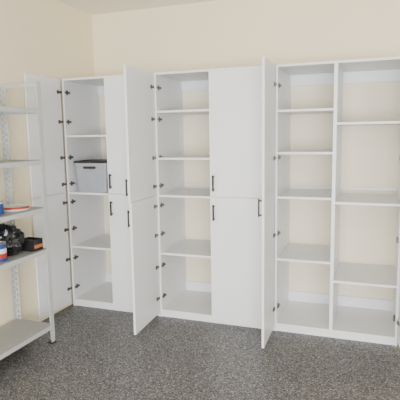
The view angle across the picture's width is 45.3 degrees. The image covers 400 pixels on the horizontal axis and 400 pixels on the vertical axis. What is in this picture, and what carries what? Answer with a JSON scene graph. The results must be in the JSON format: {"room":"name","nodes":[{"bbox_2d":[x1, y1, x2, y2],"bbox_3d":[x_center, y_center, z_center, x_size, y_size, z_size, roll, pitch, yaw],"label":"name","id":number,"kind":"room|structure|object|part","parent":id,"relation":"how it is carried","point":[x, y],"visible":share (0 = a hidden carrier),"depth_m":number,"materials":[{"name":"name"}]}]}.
{"room":"garage","nodes":[
{"label":"garage","id":0,"kind":"room"},
{"bbox_2d":[0,0,94,326],"bbox_3d":[-2.409,0.037,1.425,0.100,2.780,7.600,2,8,20],"label":"wall","id":1,"kind":"structure","parent":0,"point":[48,38],"depth_m":3.95,"materials":[{"name":"beige paint"}]},
{"bbox_2d":[57,0,214,14],"bbox_3d":[0.541,-1.298,0.195,6.400,0.100,7.700,2,8,20],"label":"ceiling","id":2,"kind":"structure","parent":0,"point":[93,7],"depth_m":4.39,"materials":[{"name":"white paint"}]},
{"bbox_2d":[0,304,399,399],"bbox_3d":[0.586,1.556,0.577,6.400,0.100,7.700,2,8,20],"label":"floor","id":3,"kind":"structure","parent":0,"point":[96,353],"depth_m":3.35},
{"bbox_2d":[0,81,55,359],"bbox_3d":[-1.493,0.188,3.184,0.363,1.985,1.064,2,8,20],"label":"metal shelving rack","id":4,"kind":"object","parent":3,"relation":"on","point":[16,334],"visible":0.8,"depth_m":3.57,"materials":[{"name":"white metal"}]},
{"bbox_2d":[0,201,3,214],"bbox_3d":[-1.389,0.055,3.275,0.093,0.090,0.093,2,8,20],"label":"tin","id":5,"kind":"object","parent":4,"relation":"on","point":[1,202],"visible":1,"depth_m":3.26,"materials":[{"name":"metal"}]},
{"bbox_2d":[0,241,6,262],"bbox_3d":[-1.370,0.354,3.267,0.103,0.130,0.103,2,8,20],"label":"paint can","id":6,"kind":"object","parent":4,"relation":"on","point":[3,250],"visible":1,"depth_m":3.24,"materials":[{"name":"metal"}]},
{"bbox_3d":[-1.466,0.117,3.711,0.040,1.985,0.040,2,8,20],"label":"post","id":7,"kind":"part","parent":4,"relation":"part of","materials":[{"name":"white metal"}]},
{"bbox_2d":[0,223,24,255],"bbox_3d":[-1.401,0.280,3.459,0.288,0.226,0.239,2,8,20],"label":"plastic bag","id":8,"kind":"object","parent":4,"relation":"on","point":[14,237],"visible":0.88,"depth_m":3.39,"materials":[{"name":"black plastic"}]},
{"bbox_2d":[4,204,29,211],"bbox_3d":[-1.344,0.058,3.485,0.200,0.028,0.200,2,8,20],"label":"lid","id":9,"kind":"object","parent":4,"relation":"on","point":[16,207],"visible":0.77,"depth_m":3.45,"materials":[{"name":"red paint"}]},
{"bbox_2d":[0,160,38,163],"bbox_3d":[-1.501,-0.234,3.126,0.347,0.003,1.052,2,8,20],"label":"shelf","id":10,"kind":"object","parent":4,"relation":"on","point":[1,161],"depth_m":3.38,"materials":[{"name":"white metal"}]},
{"bbox_2d":[0,206,43,217],"bbox_3d":[-1.495,0.118,3.173,0.347,0.003,1.052,2,8,20],"label":"shelf","id":11,"kind":"object","parent":4,"relation":"on","point":[32,210],"depth_m":3.37,"materials":[{"name":"white metal"}]},
{"bbox_2d":[0,248,45,265],"bbox_3d":[-1.490,0.430,3.215,0.347,0.003,1.052,2,8,20],"label":"shelf","id":12,"kind":"object","parent":4,"relation":"on","point":[21,256],"depth_m":3.40,"materials":[{"name":"white metal"}]},
{"bbox_2d":[0,318,50,354],"bbox_3d":[-1.481,1.024,3.295,0.347,0.003,1.052,2,8,20],"label":"shelf","id":13,"kind":"object","parent":4,"relation":"on","point":[15,334],"depth_m":3.56,"materials":[{"name":"white metal"}]},
{"bbox_2d":[21,237,42,251],"bbox_3d":[-1.263,0.331,3.595,0.132,0.085,0.100,2,8,20],"label":"box","id":14,"kind":"object","parent":4,"relation":"on","point":[32,244],"visible":0.88,"depth_m":3.56,"materials":[{"name":"plastic"}]},
{"bbox_3d":[-1.170,0.127,3.602,0.040,1.985,0.040,2,8,20],"label":"post","id":15,"kind":"part","parent":4,"relation":"part of","materials":[{"name":"white metal"}]},
{"bbox_2d":[23,73,159,318],"bbox_3d":[-0.784,-0.035,4.327,0.933,2.100,1.060,2,8,20],"label":"storage cabinet","id":16,"kind":"object","parent":3,"relation":"on","point":[93,107],"visible":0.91,"depth_m":4.31,"materials":[{"name":"white laminate"}]},
{"bbox_2d":[73,159,107,192],"bbox_3d":[-0.948,-0.228,4.466,0.375,0.285,0.306,2,8,20],"label":"plastic storage bin","id":17,"kind":"object","parent":16,"relation":"in","point":[91,174],"visible":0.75,"depth_m":4.34,"materials":[{"name":"grey plastic"}]},
{"bbox_3d":[-0.948,-0.360,4.452,0.360,0.020,0.297,2,8,20],"label":"lid","id":18,"kind":"part","parent":17,"relation":"part of","materials":[{"name":"plastic"}]},
{"bbox_3d":[-0.588,-0.102,4.810,0.903,2.100,0.010,2,8,20],"label":"panel","id":19,"kind":"part","parent":16,"relation":"part of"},
{"bbox_3d":[-0.785,-0.164,4.198,0.014,0.130,0.034,2,8,20],"label":"handle","id":20,"kind":"part","parent":16,"relation":"part of","materials":[{"name":"black metal"}]},
{"bbox_3d":[-0.781,0.074,4.230,0.014,0.130,0.034,2,8,20],"label":"handle","id":21,"kind":"part","parent":16,"relation":"part of","materials":[{"name":"black metal"}]},
{"bbox_2d":[123,65,275,334],"bbox_3d":[0.107,-0.001,3.975,1.046,2.100,1.106,2,8,20],"label":"storage cabinet","id":22,"kind":"object","parent":3,"relation":"on","point":[208,122],"visible":0.9,"depth_m":3.93,"materials":[{"name":"white laminate"}]},
{"bbox_3d":[-0.549,-0.094,3.648,0.034,0.130,0.014,2,8,18],"label":"handle","id":23,"kind":"part","parent":22,"relation":"part of","materials":[{"name":"black metal"}]},
{"bbox_3d":[-0.538,0.144,3.677,0.034,0.130,0.014,1,8,17],"label":"handle","id":24,"kind":"part","parent":22,"relation":"part of","materials":[{"name":"black metal"}]},
{"bbox_3d":[0.313,-0.072,4.479,1.011,2.100,0.010,2,8,20],"label":"panel","id":25,"kind":"part","parent":22,"relation":"part of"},
{"bbox_3d":[0.111,0.104,3.902,0.014,0.130,0.034,2,8,20],"label":"handle","id":26,"kind":"part","parent":22,"relation":"part of","materials":[{"name":"black metal"}]},
{"bbox_3d":[0.108,-0.134,3.871,0.014,0.130,0.034,2,8,20],"label":"handle","id":27,"kind":"part","parent":22,"relation":"part of","materials":[{"name":"black metal"}]},
{"bbox_2d":[258,56,399,347],"bbox_3d":[1.071,0.028,3.646,1.065,2.100,1.058,2,8,20],"label":"storage cabinet","id":28,"kind":"object","parent":3,"relation":"on","point":[331,140],"visible":1,"depth_m":3.99,"materials":[{"name":"white laminate"}]},
{"bbox_3d":[0.427,0.057,3.391,0.034,0.130,0.014,2,8,19],"label":"handle","id":29,"kind":"part","parent":28,"relation":"part of","materials":[{"name":"black metal"}]},
{"bbox_3d":[1.224,-0.042,4.144,0.921,2.100,0.010,2,8,20],"label":"panel","id":30,"kind":"part","parent":28,"relation":"part of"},
{"bbox_2d":[92,0,399,316],"bbox_3d":[1.877,-0.364,3.917,6.400,2.780,0.100,2,8,20],"label":"wall","id":31,"kind":"structure","parent":0,"point":[215,34],"depth_m":4.26,"materials":[{"name":"beige paint"}]}
]}

